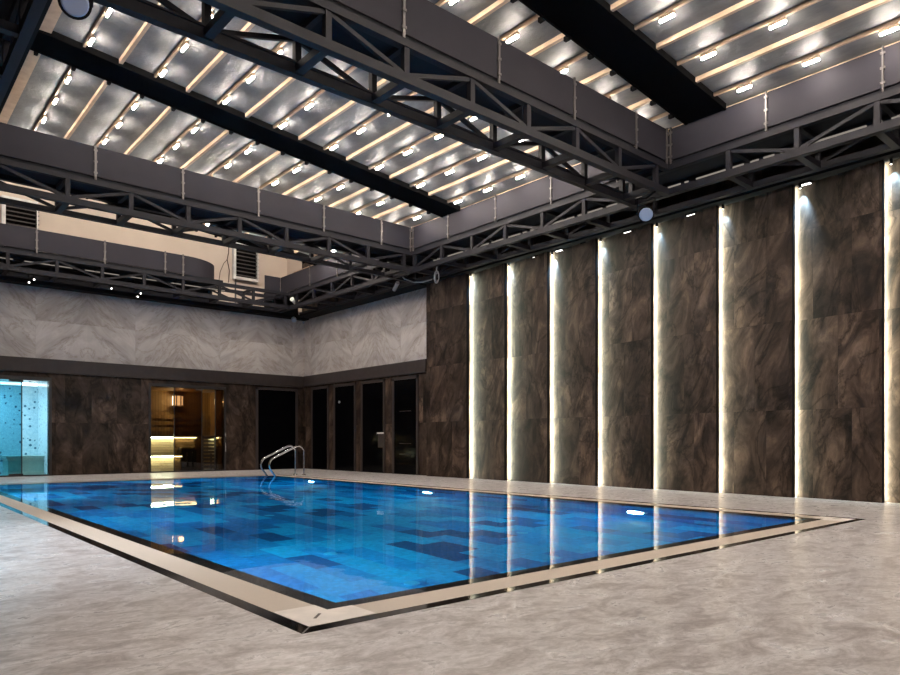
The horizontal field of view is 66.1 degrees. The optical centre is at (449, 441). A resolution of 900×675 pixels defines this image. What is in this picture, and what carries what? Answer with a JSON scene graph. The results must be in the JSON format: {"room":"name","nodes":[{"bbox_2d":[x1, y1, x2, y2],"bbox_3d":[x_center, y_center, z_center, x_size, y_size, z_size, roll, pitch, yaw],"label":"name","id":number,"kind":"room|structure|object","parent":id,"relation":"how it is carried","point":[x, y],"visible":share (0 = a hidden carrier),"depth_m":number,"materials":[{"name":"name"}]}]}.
{"room":"spa","nodes":[
{"label":"spa","id":0,"kind":"room"},
{"bbox_2d":[0,380,37,474],"bbox_3d":[-13.165,-0.550,18.565,3.660,2.900,0.100,0,0,-41],"label":"wall","id":1,"kind":"structure","parent":0,"point":[10,395],"depth_m":19.39,"materials":[{"name":"blue glass"}]},
{"bbox_2d":[0,381,37,386],"bbox_3d":[-13.099,-1.630,18.504,3.580,0.100,0.080,0,0,-41],"label":"light strip","id":2,"kind":"object","parent":1,"relation":"attached to","point":[1,382],"visible":1,"depth_m":19.35,"materials":[{"name":"white plastic"}]},
{"bbox_2d":[0,382,37,385],"bbox_3d":[-13.086,-1.630,18.489,3.580,0.060,0.040,0,0,-41],"label":"diffuser","id":3,"kind":"object","parent":2,"relation":"attached to","point":[1,383],"depth_m":19.36,"materials":[{"name":"white plastic"}]},
{"bbox_2d":[38,381,46,473],"bbox_3d":[-11.245,-0.550,19.206,0.100,2.900,1.450,0,0,-41],"label":"wall","id":4,"kind":"structure","parent":0,"point":[42,385],"depth_m":19.26,"materials":[{"name":"blue tile"}]},
{"bbox_2d":[0,180,286,306],"bbox_3d":[-11.690,-6.100,19.383,16.160,4.000,0.200,0,0,-41],"label":"wall","id":5,"kind":"structure","parent":0,"point":[269,265],"depth_m":21.44,"materials":[{"name":"beige paint"}]},
{"bbox_2d":[1,195,37,203],"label":"air vent","id":6,"kind":"object","parent":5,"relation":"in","point":[4,196],"depth_m":18.96,"materials":[{"name":"white metal"}]},
{"bbox_2d":[1,204,38,229],"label":"air vent","id":7,"kind":"object","parent":5,"relation":"in","point":[19,216],"depth_m":19.03,"materials":[{"name":"white metal"}]},
{"bbox_2d":[219,247,229,282],"bbox_3d":[-7.470,-6.099,22.868,0.381,1.601,0.038,0,0,-41],"label":"cable","id":8,"kind":"object","parent":5,"relation":"attached to","point":[228,247],"visible":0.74,"depth_m":22.94,"materials":[{"name":"black plastic"}]},
{"bbox_2d":[232,243,258,282],"bbox_3d":[-6.893,-6.045,23.322,0.910,1.210,0.140,0,0,-41],"label":"air vent","id":9,"kind":"object","parent":5,"relation":"in","point":[245,266],"visible":0.77,"depth_m":23.32,"materials":[{"name":"white metal"}]},
{"bbox_2d":[0,282,304,475],"bbox_3d":[-10.984,-1.750,18.340,15.860,5.300,0.200,0,0,-41],"label":"wall","id":10,"kind":"structure","parent":0,"point":[36,322],"depth_m":19.72,"materials":[{"name":"grey stone"}]},
{"bbox_2d":[0,375,51,476],"bbox_3d":[-11.572,-0.410,17.721,2.380,2.620,0.164,0,0,-41],"label":"door","id":11,"kind":"structure","parent":10,"relation":"in","point":[10,377],"depth_m":18.32,"materials":[{"name":"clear glass"}]},
{"bbox_2d":[0,356,303,387],"bbox_3d":[-10.987,-2.025,18.298,15.800,0.370,0.260,0,0,-41],"label":"trim","id":12,"kind":"structure","parent":10,"relation":"attached to","point":[7,363],"depth_m":19.94,"materials":[{"name":"metal"}]},
{"bbox_2d":[0,276,308,320],"bbox_3d":[-10.810,-4.160,18.140,15.860,0.120,0.330,0,0,-41],"label":"trim","id":13,"kind":"structure","parent":10,"relation":"attached to","point":[2,279],"depth_m":19.79,"materials":[{"name":"paint"}]},
{"bbox_2d":[149,383,225,472],"bbox_3d":[-7.907,-0.410,20.898,2.320,2.620,0.172,0,0,-41],"label":"door","id":14,"kind":"structure","parent":10,"relation":"in","point":[187,398],"depth_m":20.97,"materials":[{"name":"clear glass"}]},
{"bbox_2d":[256,387,297,469],"bbox_3d":[-5.697,-0.440,22.775,1.500,2.680,0.035,0,0,-41],"label":"door","id":15,"kind":"structure","parent":10,"relation":"in","point":[276,408],"depth_m":22.77,"materials":[{"name":"glass"}]},
{"bbox_2d":[151,390,209,468],"bbox_3d":[-9.165,-0.450,22.568,2.850,2.700,0.100,0,0,-41],"label":"wall","id":16,"kind":"structure","parent":0,"point":[161,401],"depth_m":22.46,"materials":[{"name":"brown wood"}]},
{"bbox_2d":[151,387,214,392],"bbox_3d":[-8.634,-1.710,21.804,3.050,0.100,1.950,0,0,-41],"label":"ceiling","id":17,"kind":"structure","parent":0,"point":[152,388],"depth_m":21.85,"materials":[{"name":"brown wood"}]},
{"bbox_2d":[210,392,214,468],"bbox_3d":[-7.488,-0.450,22.733,0.100,2.700,1.850,0,0,-41],"label":"wall","id":18,"kind":"structure","parent":0,"point":[212,395],"depth_m":23.23,"materials":[{"name":"brown wood"}]},
{"bbox_2d":[0,469,899,674],"bbox_3d":[-2.004,1.000,8.226,16.160,0.200,27.450,0,0,-41],"label":"floor","id":19,"kind":"structure","parent":0,"point":[823,601],"depth_m":3.50,"materials":[{"name":"stone"}]},
{"bbox_2d":[0,474,864,633],"bbox_3d":[-2.730,1.623,11.188,7.353,1.454,14.681,0,0,-41],"label":"swimming pool","id":20,"kind":"object","parent":19,"relation":"in","point":[301,554],"visible":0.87,"depth_m":6.73,"materials":[{"name":"liquid"}]},
{"bbox_2d":[260,445,305,475],"bbox_3d":[-4.480,1.067,18.571,1.095,1.965,0.600,0,0,-41],"label":"pool ladder","id":21,"kind":"object","parent":20,"relation":"attached to","point":[293,447],"visible":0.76,"depth_m":18.61,"materials":[{"name":"silver metal"}]},
{"bbox_2d":[7,0,899,260],"bbox_3d":[0.854,-5.781,8.687,8.560,0.876,24.400,0,0,-41],"label":"ceiling","id":22,"kind":"structure","parent":0,"point":[115,32],"depth_m":11.41,"materials":[{"name":"grey metal"}]},
{"bbox_2d":[0,0,61,123],"bbox_3d":[-2.280,-6.144,5.966,0.160,0.085,24.400,0,0,-41],"label":"rafter","id":23,"kind":"object","parent":22,"relation":"attached to","point":[54,11],"visible":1,"depth_m":11.32,"materials":[{"name":"beige wood"}]},
{"bbox_2d":[33,6,107,130],"bbox_3d":[-1.882,-6.100,6.312,0.036,0.070,24.400,0,0,-41],"label":"rafter","id":24,"kind":"object","parent":22,"relation":"attached to","point":[102,14],"visible":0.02,"depth_m":11.46,"materials":[{"name":"beige wood"}]},
{"bbox_2d":[53,96,57,104],"bbox_3d":[-6.966,-6.033,12.197,0.043,0.083,0.210,0,0,-41],"label":"lamp","id":25,"kind":"object","parent":24,"relation":"attached to","point":[55,99],"visible":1,"depth_m":12.15,"materials":[{"name":"white"}]},
{"bbox_2d":[65,74,70,83],"bbox_3d":[-6.345,-6.033,11.482,0.043,0.083,0.210,0,0,-41],"label":"lamp","id":26,"kind":"object","parent":24,"relation":"attached to","point":[68,77],"visible":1,"depth_m":11.43,"materials":[{"name":"white"}]},
{"bbox_2d":[88,35,94,45],"bbox_3d":[-5.390,-6.033,10.383,0.043,0.083,0.210,0,0,-41],"label":"lamp","id":27,"kind":"object","parent":24,"relation":"attached to","point":[92,37],"visible":1,"depth_m":10.34,"materials":[{"name":"white"}]},
{"bbox_2d":[105,8,111,16],"bbox_3d":[-4.778,-6.033,9.677,0.043,0.083,0.210,0,0,-41],"label":"lamp","id":28,"kind":"object","parent":24,"relation":"attached to","point":[108,10],"visible":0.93,"depth_m":9.66,"materials":[{"name":"white"}]},
{"bbox_2d":[64,0,168,138],"bbox_3d":[-1.485,-6.041,6.657,0.055,0.085,24.400,0,0,-41],"label":"rafter","id":29,"kind":"object","parent":22,"relation":"attached to","point":[145,26],"visible":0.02,"depth_m":11.64,"materials":[{"name":"beige wood"}]},
{"bbox_2d":[96,7,214,146],"bbox_3d":[-1.087,-5.997,7.002,0.036,0.070,24.400,0,0,-41],"label":"rafter","id":30,"kind":"object","parent":22,"relation":"attached to","point":[176,50],"visible":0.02,"depth_m":11.29,"materials":[{"name":"beige wood"}]},
{"bbox_2d":[116,120,121,127],"bbox_3d":[-6.171,-5.930,12.888,0.043,0.083,0.210,0,0,-41],"label":"lamp","id":31,"kind":"object","parent":30,"relation":"attached to","point":[119,123],"visible":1,"depth_m":12.85,"materials":[{"name":"white"}]},
{"bbox_2d":[132,101,137,109],"bbox_3d":[-5.550,-5.930,12.173,0.043,0.083,0.210,0,0,-41],"label":"lamp","id":32,"kind":"object","parent":30,"relation":"attached to","point":[135,104],"visible":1,"depth_m":12.13,"materials":[{"name":"white"}]},
{"bbox_2d":[160,67,166,76],"bbox_3d":[-4.595,-5.930,11.073,0.043,0.083,0.210,0,0,-41],"label":"lamp","id":33,"kind":"object","parent":30,"relation":"attached to","point":[163,71],"visible":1,"depth_m":11.04,"materials":[{"name":"white"}]},
{"bbox_2d":[181,41,188,51],"bbox_3d":[-3.983,-5.930,10.368,0.043,0.083,0.210,0,0,-41],"label":"lamp","id":34,"kind":"object","parent":30,"relation":"attached to","point":[184,46],"visible":1,"depth_m":10.32,"materials":[{"name":"white"}]},
{"bbox_2d":[124,22,254,154],"bbox_3d":[-0.689,-5.938,7.347,0.055,0.085,24.400,0,0,-41],"label":"rafter","id":35,"kind":"object","parent":22,"relation":"attached to","point":[248,26],"visible":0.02,"depth_m":11.47,"materials":[{"name":"beige wood"}]},
{"bbox_2d":[86,198,322,265],"bbox_3d":[-7.005,-5.718,17.763,8.572,1.000,0.510,0,0,-41],"label":"roof beam","id":36,"kind":"structure","parent":22,"relation":"attached to","point":[245,242],"depth_m":19.05,"materials":[{"name":"black metal"}]},
{"bbox_2d":[0,122,411,277],"bbox_3d":[-4.629,-4.742,14.396,9.046,1.135,0.870,0,0,-41],"label":"truss","id":37,"kind":"object","parent":22,"relation":"hanging from","point":[63,167],"visible":1,"depth_m":13.59,"materials":[{"name":"black metal"}]},
{"bbox_2d":[153,42,286,161],"bbox_3d":[-0.292,-5.894,7.693,0.036,0.070,24.400,0,0,-41],"label":"rafter","id":38,"kind":"object","parent":22,"relation":"attached to","point":[256,67],"visible":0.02,"depth_m":11.74,"materials":[{"name":"beige wood"}]},
{"bbox_2d":[191,125,197,132],"bbox_3d":[-4.754,-5.827,12.863,0.043,0.083,0.210,0,0,-41],"label":"lamp","id":39,"kind":"object","parent":38,"relation":"attached to","point":[195,127],"visible":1,"depth_m":12.82,"materials":[{"name":"white"}]},
{"bbox_2d":[223,95,230,103],"bbox_3d":[-3.800,-5.827,11.764,0.043,0.083,0.210,0,0,-41],"label":"lamp","id":40,"kind":"object","parent":38,"relation":"attached to","point":[225,100],"visible":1,"depth_m":11.72,"materials":[{"name":"white"}]},
{"bbox_2d":[247,73,254,82],"bbox_3d":[-3.188,-5.827,11.058,0.043,0.083,0.210,0,0,-41],"label":"lamp","id":41,"kind":"object","parent":38,"relation":"attached to","point":[252,76],"visible":1,"depth_m":11.02,"materials":[{"name":"white"}]},
{"bbox_2d":[276,48,282,53],"bbox_3d":[-2.575,-5.827,10.352,0.043,0.083,0.210,0,0,-41],"label":"lamp","id":42,"kind":"object","parent":38,"relation":"attached to","point":[280,50],"visible":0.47,"depth_m":10.28,"materials":[{"name":"white"}]},
{"bbox_2d":[180,77,295,168],"bbox_3d":[0.106,-5.835,8.038,0.055,0.085,24.400,0,0,-41],"label":"rafter","id":43,"kind":"object","parent":22,"relation":"attached to","point":[289,80],"visible":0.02,"depth_m":12.19,"materials":[{"name":"beige wood"}]},
{"bbox_2d":[30,30,459,216],"bbox_3d":[-3.104,-5.718,13.270,8.572,1.000,0.710,0,0,-41],"label":"roof beam","id":44,"kind":"structure","parent":22,"relation":"attached to","point":[54,45],"depth_m":12.32,"materials":[{"name":"black metal"}]},
{"bbox_2d":[207,0,448,175],"bbox_3d":[0.503,-5.791,8.383,0.036,0.070,24.400,0,0,-41],"label":"rafter","id":45,"kind":"object","parent":22,"relation":"attached to","point":[440,3],"visible":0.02,"depth_m":12.17,"materials":[{"name":"beige wood"}]},
{"bbox_2d":[245,147,251,153],"bbox_3d":[-3.959,-5.724,13.554,0.043,0.083,0.210,0,0,-41],"label":"lamp","id":46,"kind":"object","parent":45,"relation":"attached to","point":[248,149],"visible":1,"depth_m":13.52,"materials":[{"name":"white"}]},
{"bbox_2d":[279,120,286,127],"bbox_3d":[-3.005,-5.724,12.454,0.043,0.083,0.210,0,0,-41],"label":"lamp","id":47,"kind":"object","parent":45,"relation":"attached to","point":[283,123],"visible":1,"depth_m":12.42,"materials":[{"name":"white"}]},
{"bbox_2d":[305,101,313,109],"bbox_3d":[-2.392,-5.724,11.749,0.043,0.083,0.210,0,0,-41],"label":"lamp","id":48,"kind":"object","parent":45,"relation":"attached to","point":[310,104],"visible":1,"depth_m":11.71,"materials":[{"name":"white"}]},
{"bbox_2d":[232,0,509,182],"bbox_3d":[0.901,-5.732,8.728,0.055,0.085,24.400,0,0,-41],"label":"rafter","id":49,"kind":"object","parent":22,"relation":"attached to","point":[499,3],"visible":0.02,"depth_m":12.02,"materials":[{"name":"beige wood"}]},
{"bbox_2d":[203,14,539,223],"bbox_3d":[1.299,-5.688,9.074,0.036,0.070,24.400,0,0,-41],"label":"rafter","id":50,"kind":"object","parent":22,"relation":"attached to","point":[535,17],"visible":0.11,"depth_m":12.30,"materials":[{"name":"beige wood"}]},
{"bbox_2d":[293,166,299,172],"bbox_3d":[-3.164,-5.622,14.244,0.043,0.083,0.210,0,0,-41],"label":"lamp","id":51,"kind":"object","parent":50,"relation":"attached to","point":[297,168],"visible":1,"depth_m":14.21,"materials":[{"name":"white"}]},
{"bbox_2d":[330,143,337,149],"bbox_3d":[-2.209,-5.622,13.145,0.043,0.083,0.210,0,0,-41],"label":"lamp","id":52,"kind":"object","parent":50,"relation":"attached to","point":[335,145],"visible":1,"depth_m":13.12,"materials":[{"name":"white"}]},
{"bbox_2d":[357,126,365,133],"bbox_3d":[-1.597,-5.622,12.439,0.043,0.083,0.210,0,0,-41],"label":"lamp","id":53,"kind":"object","parent":50,"relation":"attached to","point":[361,129],"visible":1,"depth_m":12.42,"materials":[{"name":"white"}]},
{"bbox_2d":[506,31,518,42],"bbox_3d":[0.868,-5.622,9.600,0.043,0.083,0.210,0,0,-41],"label":"lamp","id":54,"kind":"object","parent":50,"relation":"attached to","point":[515,35],"visible":0.91,"depth_m":9.58,"materials":[{"name":"white"}]},
{"bbox_2d":[93,0,668,206],"bbox_3d":[0.041,-4.737,9.018,9.046,1.145,0.785,0,0,-41],"label":"truss","id":55,"kind":"object","parent":22,"relation":"hanging from","point":[421,47],"visible":1,"depth_m":8.68,"materials":[{"name":"black metal"}]},
{"bbox_2d":[0,0,47,105],"bbox_3d":[-4.631,-4.742,6.905,0.760,1.135,24.500,0,0,-41],"label":"truss","id":56,"kind":"object","parent":55,"relation":"attached to","point":[19,19],"visible":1,"depth_m":7.34,"materials":[{"name":"black metal"}]},
{"bbox_2d":[57,0,92,19],"bbox_3d":[-3.250,-3.972,6.061,0.487,0.456,0.297,0,0,27],"label":"floodlight","id":57,"kind":"object","parent":55,"relation":"hanging from","point":[74,9],"visible":1,"depth_m":6.08,"materials":[{"name":"paint"}]},
{"bbox_2d":[637,191,655,221],"bbox_3d":[3.336,-3.956,11.646,0.306,0.487,0.346,0,0,-41],"label":"floodlight","id":58,"kind":"object","parent":55,"relation":"hanging from","point":[646,213],"visible":1,"depth_m":11.61,"materials":[{"name":"paint"}]},
{"bbox_2d":[282,0,632,195],"bbox_3d":[1.696,-5.629,9.419,0.055,0.085,24.400,0,0,-41],"label":"rafter","id":59,"kind":"object","parent":22,"relation":"attached to","point":[618,4],"visible":0.44,"depth_m":12.39,"materials":[{"name":"beige wood"}]},
{"bbox_2d":[245,0,692,233],"bbox_3d":[2.094,-5.585,9.764,0.036,0.070,24.400,0,0,-41],"label":"rafter","id":60,"kind":"object","parent":22,"relation":"attached to","point":[679,4],"visible":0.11,"depth_m":10.27,"materials":[{"name":"beige wood"}]},
{"bbox_2d":[375,163,382,169],"bbox_3d":[-1.414,-5.519,13.835,0.043,0.083,0.210,0,0,-41],"label":"lamp","id":61,"kind":"object","parent":60,"relation":"attached to","point":[380,165],"visible":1,"depth_m":13.81,"materials":[{"name":"white"}]},
{"bbox_2d":[404,148,411,154],"bbox_3d":[-0.802,-5.519,13.130,0.043,0.083,0.210,0,0,-41],"label":"lamp","id":62,"kind":"object","parent":60,"relation":"attached to","point":[409,150],"visible":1,"depth_m":13.10,"materials":[{"name":"white"}]},
{"bbox_2d":[558,66,567,73],"bbox_3d":[1.663,-5.519,10.291,0.043,0.083,0.210,0,0,-41],"label":"lamp","id":63,"kind":"object","parent":60,"relation":"attached to","point":[563,70],"visible":0.52,"depth_m":10.24,"materials":[{"name":"white"}]},
{"bbox_2d":[659,10,674,22],"bbox_3d":[2.815,-5.519,8.964,0.043,0.083,0.210,0,0,-41],"label":"lamp","id":64,"kind":"object","parent":60,"relation":"attached to","point":[670,14],"visible":1,"depth_m":8.95,"materials":[{"name":"white"}]},
{"bbox_2d":[265,0,759,237],"bbox_3d":[2.492,-5.526,10.109,0.055,0.085,24.400,0,0,-41],"label":"rafter","id":65,"kind":"object","parent":22,"relation":"attached to","point":[743,4],"visible":0.33,"depth_m":10.26,"materials":[{"name":"beige wood"}]},
{"bbox_2d":[351,0,821,212],"bbox_3d":[2.889,-5.482,10.454,0.036,0.070,24.400,0,0,-41],"label":"rafter","id":66,"kind":"object","parent":22,"relation":"attached to","point":[810,2],"visible":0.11,"depth_m":9.69,"materials":[{"name":"beige wood"}]},
{"bbox_2d":[445,168,453,174],"bbox_3d":[-0.006,-5.416,13.820,0.043,0.083,0.210,0,0,-41],"label":"lamp","id":67,"kind":"object","parent":66,"relation":"attached to","point":[451,170],"visible":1,"depth_m":13.79,"materials":[{"name":"white"}]},
{"bbox_2d":[477,153,486,159],"bbox_3d":[0.607,-5.416,13.114,0.043,0.083,0.210,0,0,-41],"label":"lamp","id":68,"kind":"object","parent":66,"relation":"attached to","point":[484,155],"visible":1,"depth_m":13.09,"materials":[{"name":"white"}]},
{"bbox_2d":[701,48,715,59],"bbox_3d":[3.611,-5.416,9.654,0.043,0.083,0.210,0,0,-41],"label":"lamp","id":69,"kind":"object","parent":66,"relation":"attached to","point":[712,52],"visible":1,"depth_m":9.64,"materials":[{"name":"white"}]},
{"bbox_2d":[769,16,786,29],"bbox_3d":[4.237,-5.416,8.933,0.043,0.083,0.210,0,0,-41],"label":"lamp","id":70,"kind":"object","parent":66,"relation":"attached to","point":[782,20],"visible":1,"depth_m":8.91,"materials":[{"name":"white"}]},
{"bbox_2d":[278,42,899,314],"bbox_3d":[2.803,-4.742,13.359,0.870,1.135,24.500,0,0,-41],"label":"truss","id":71,"kind":"object","parent":22,"relation":"hanging from","point":[857,100],"visible":0.87,"depth_m":11.53,"materials":[{"name":"grey metal"}]},
{"bbox_2d":[0,223,297,315],"bbox_3d":[-8.491,-4.742,19.404,9.780,1.135,1.057,0,0,-41],"label":"truss","id":72,"kind":"object","parent":71,"relation":"attached to","point":[186,278],"visible":1,"depth_m":18.63,"materials":[{"name":"black metal"}]},
{"bbox_2d":[291,313,296,322],"bbox_3d":[-5.091,-4.045,22.515,0.176,0.319,0.177,0,0,-18],"label":"ceiling spotlight","id":73,"kind":"object","parent":72,"relation":"hanging from","point":[293,319],"visible":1,"depth_m":22.47,"materials":[{"name":"grey plastic"}]},
{"bbox_2d":[392,281,398,290],"bbox_3d":[-1.443,-4.172,18.440,0.100,0.256,0.354,0,0,-23],"label":"spotlight","id":74,"kind":"object","parent":71,"relation":"hanging from","point":[397,282],"visible":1,"depth_m":18.38,"materials":[{"name":"grey plastic"}]},
{"bbox_2d":[402,258,438,283],"bbox_3d":[-0.763,-4.233,17.411,1.262,0.637,0.217,0,0,30],"label":"hanging cable","id":75,"kind":"object","parent":71,"relation":"hanging from","point":[436,271],"visible":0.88,"depth_m":17.13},
{"bbox_2d":[294,0,891,252],"bbox_3d":[3.287,-5.423,10.800,0.055,0.085,24.400,0,0,-41],"label":"rafter","id":76,"kind":"object","parent":22,"relation":"attached to","point":[875,3],"visible":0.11,"depth_m":9.77,"materials":[{"name":"beige wood"}]},
{"bbox_2d":[293,41,899,272],"bbox_3d":[3.571,-5.330,12.040,0.060,0.060,25.900,0,0,-41],"label":"trim","id":77,"kind":"structure","parent":22,"relation":"attached to","point":[897,41],"depth_m":10.67,"materials":[{"name":"beige wood"}]},
{"bbox_2d":[314,17,899,255],"bbox_3d":[3.685,-5.379,11.145,0.036,0.070,24.400,0,0,-41],"label":"rafter","id":78,"kind":"object","parent":22,"relation":"attached to","point":[876,29],"visible":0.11,"depth_m":10.07,"materials":[{"name":"beige wood"}]},
{"bbox_2d":[483,186,491,191],"bbox_3d":[0.789,-5.313,14.511,0.043,0.083,0.210,0,0,-41],"label":"lamp","id":79,"kind":"object","parent":78,"relation":"attached to","point":[489,187],"visible":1,"depth_m":14.48,"materials":[{"name":"white"}]},
{"bbox_2d":[516,173,524,179],"bbox_3d":[1.402,-5.313,13.805,0.043,0.083,0.210,0,0,-41],"label":"lamp","id":80,"kind":"object","parent":78,"relation":"attached to","point":[521,175],"visible":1,"depth_m":13.78,"materials":[{"name":"white"}]},
{"bbox_2d":[737,82,751,91],"bbox_3d":[4.406,-5.313,10.345,0.043,0.083,0.210,0,0,-41],"label":"lamp","id":81,"kind":"object","parent":78,"relation":"attached to","point":[747,85],"visible":1,"depth_m":10.33,"materials":[{"name":"white"}]},
{"bbox_2d":[803,55,819,65],"bbox_3d":[5.032,-5.313,9.624,0.043,0.083,0.210,0,0,-41],"label":"lamp","id":82,"kind":"object","parent":78,"relation":"attached to","point":[816,58],"visible":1,"depth_m":9.60,"materials":[{"name":"white"}]},
{"bbox_2d":[879,23,898,35],"bbox_3d":[5.657,-5.313,8.903,0.043,0.083,0.210,0,0,-41],"label":"lamp","id":83,"kind":"object","parent":78,"relation":"attached to","point":[894,27],"visible":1,"depth_m":8.89,"materials":[{"name":"white"}]},
{"bbox_2d":[510,0,725,124],"bbox_3d":[1.010,-5.718,8.531,8.572,1.000,0.780,0,0,-41],"label":"roof beam","id":84,"kind":"structure","parent":22,"relation":"attached to","point":[606,35],"depth_m":9.77,"materials":[{"name":"black metal"}]},
{"bbox_2d":[287,130,892,475],"bbox_3d":[3.665,-3.600,13.777,0.320,9.000,28.400,0,0,-41],"label":"wall","id":85,"kind":"structure","parent":0,"point":[390,330],"depth_m":19.89,"materials":[{"name":"grey stone"}]},
{"bbox_2d":[311,385,328,469],"bbox_3d":[-4.272,-0.460,22.678,0.035,2.720,1.110,0,0,-41],"label":"door","id":86,"kind":"structure","parent":85,"relation":"in","point":[319,395],"depth_m":22.66,"materials":[{"name":"glass"}]},
{"bbox_2d":[333,382,355,471],"bbox_3d":[-3.290,-0.460,21.544,0.040,2.720,1.270,0,0,-41],"label":"door","id":87,"kind":"structure","parent":85,"relation":"in","point":[344,395],"depth_m":21.56,"materials":[{"name":"glass"}]},
{"bbox_2d":[296,283,426,318],"bbox_3d":[-2.798,-4.155,20.627,0.500,0.050,6.420,0,0,-41],"label":"trim","id":88,"kind":"structure","parent":85,"relation":"attached to","point":[410,287],"depth_m":20.17,"materials":[{"name":"paint"}]},
{"bbox_2d":[303,359,426,386],"bbox_3d":[-2.785,-2.045,20.963,0.080,0.350,6.590,0,0,-41],"label":"trim","id":89,"kind":"structure","parent":85,"relation":"attached to","point":[416,366],"depth_m":20.44,"materials":[{"name":"stone"}]},
{"bbox_2d":[361,379,384,472],"bbox_3d":[-2.284,-0.460,20.378,0.050,2.720,1.230,0,0,-41],"label":"door","id":90,"kind":"structure","parent":85,"relation":"in","point":[372,391],"depth_m":20.36,"materials":[{"name":"glass"}]},
{"bbox_2d":[392,375,418,474],"bbox_3d":[-1.246,-0.460,19.194,0.035,2.720,1.180,0,0,-41],"label":"door","id":91,"kind":"structure","parent":85,"relation":"in","point":[405,390],"depth_m":19.19,"materials":[{"name":"glass"}]},
{"bbox_2d":[427,274,468,477],"bbox_3d":[-0.044,-1.630,17.711,0.155,5.060,1.575,0,0,-41],"label":"wall panel","id":92,"kind":"object","parent":85,"relation":"attached to","point":[448,299],"visible":0.93,"depth_m":17.61,"materials":[{"name":"brown stone"}]},
{"bbox_2d":[469,263,506,480],"bbox_3d":[0.878,-1.630,16.651,0.082,5.060,1.390,0,0,-38],"label":"wall panel","id":93,"kind":"object","parent":85,"relation":"attached to","point":[488,287],"visible":0.93,"depth_m":16.61,"materials":[{"name":"brown stone"}]},
{"bbox_2d":[507,252,549,482],"bbox_3d":[1.735,-1.630,15.663,0.082,5.060,1.387,0,0,-38],"label":"wall panel","id":94,"kind":"object","parent":85,"relation":"attached to","point":[528,279],"visible":0.93,"depth_m":15.57,"materials":[{"name":"brown stone"}]},
{"bbox_2d":[550,238,597,485],"bbox_3d":[2.587,-1.630,14.682,0.082,5.060,1.374,0,0,-38],"label":"wall panel","id":95,"kind":"object","parent":85,"relation":"attached to","point":[574,269],"visible":0.93,"depth_m":14.61,"materials":[{"name":"brown stone"}]},
{"bbox_2d":[598,223,653,488],"bbox_3d":[3.436,-1.630,13.705,0.082,5.060,1.377,0,0,-38],"label":"wall panel","id":96,"kind":"object","parent":85,"relation":"attached to","point":[625,261],"visible":1,"depth_m":13.63,"materials":[{"name":"brown stone"}]},
{"bbox_2d":[422,149,899,284],"bbox_3d":[6.010,-4.230,10.634,0.300,0.140,20.580,0,0,-41],"label":"trim","id":97,"kind":"structure","parent":85,"relation":"attached to","point":[895,154],"depth_m":12.26,"materials":[{"name":"paint"}]},
{"bbox_2d":[654,205,718,492],"bbox_3d":[4.292,-1.630,12.719,0.082,5.060,1.396,0,0,-38],"label":"wall panel","id":98,"kind":"object","parent":85,"relation":"attached to","point":[686,248],"visible":1,"depth_m":12.64,"materials":[{"name":"brown stone"}]},
{"bbox_2d":[719,185,794,497],"bbox_3d":[5.149,-1.630,11.732,0.082,5.060,1.381,0,0,-38],"label":"wall panel","id":99,"kind":"object","parent":85,"relation":"attached to","point":[757,233],"visible":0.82,"depth_m":11.65,"materials":[{"name":"brown stone"}]},
{"bbox_2d":[798,180,812,185],"bbox_3d":[5.701,-4.143,11.082,0.080,0.035,0.200,0,0,-41],"label":"recessed light","id":100,"kind":"object","parent":85,"relation":"attached to","point":[810,181],"visible":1,"depth_m":11.05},
{"bbox_2d":[795,160,884,502],"bbox_3d":[5.997,-1.630,10.755,0.082,5.060,1.367,0,0,-38],"label":"wall panel","id":101,"kind":"object","parent":85,"relation":"attached to","point":[840,218],"visible":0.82,"depth_m":10.69,"materials":[{"name":"brown stone"}]},
{"bbox_2d":[885,158,899,502],"bbox_3d":[6.846,-1.630,9.777,0.082,5.060,1.385,0,0,-38],"label":"wall panel","id":102,"kind":"object","parent":85,"relation":"attached to","point":[892,172],"visible":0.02,"depth_m":10.20,"materials":[{"name":"brown stone"}]},
{"bbox_3d":[-8.634,0.950,21.804,3.050,0.100,1.950,0,0,-41],"label":"floor","id":103,"kind":"structure","parent":0,"visible":0},
{"bbox_2d":[151,454,173,470],"bbox_3d":[-8.993,0.645,21.142,1.420,0.510,0.580,0,0,-41],"label":"bench","id":104,"kind":"object","parent":103,"relation":"on","point":[157,464],"visible":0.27,"depth_m":21.12,"materials":[{"name":"brown wood"}]},
{"bbox_2d":[151,414,213,468],"bbox_3d":[-8.940,0.010,22.148,2.820,1.780,0.770,0,0,-41],"label":"bench","id":105,"kind":"object","parent":103,"relation":"on","point":[158,446],"visible":0.3,"depth_m":22.10,"materials":[{"name":"brown wood"}]},
{"bbox_2d":[202,436,214,469],"bbox_3d":[-7.671,0.350,21.998,0.480,1.100,0.080,0,0,-41],"label":"guard","id":106,"kind":"object","parent":103,"relation":"on","point":[203,437],"visible":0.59,"depth_m":21.95,"materials":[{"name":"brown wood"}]},
{"bbox_3d":[-12.694,0.950,18.014,3.850,0.100,1.550,0,0,-41],"label":"floor","id":107,"kind":"structure","parent":0,"visible":0},
{"bbox_2d":[1,455,43,474],"bbox_3d":[-11.820,0.640,19.105,0.900,0.520,0.850,0,0,-41],"label":"bench","id":108,"kind":"object","parent":107,"relation":"on","point":[31,464],"visible":0.93,"depth_m":18.84,"materials":[{"name":"stone"}]},
{"bbox_3d":[-4.742,-6.450,3.829,6.260,0.100,24.400,0,0,-41],"label":"ceiling","id":109,"kind":"structure","parent":0,"visible":0},
{"bbox_2d":[0,0,51,113],"bbox_3d":[-2.408,-6.175,5.855,0.080,0.450,24.400,0,0,-41],"label":"trim","id":110,"kind":"structure","parent":109,"relation":"attached to","point":[49,2],"depth_m":10.53,"materials":[{"name":"paint"}]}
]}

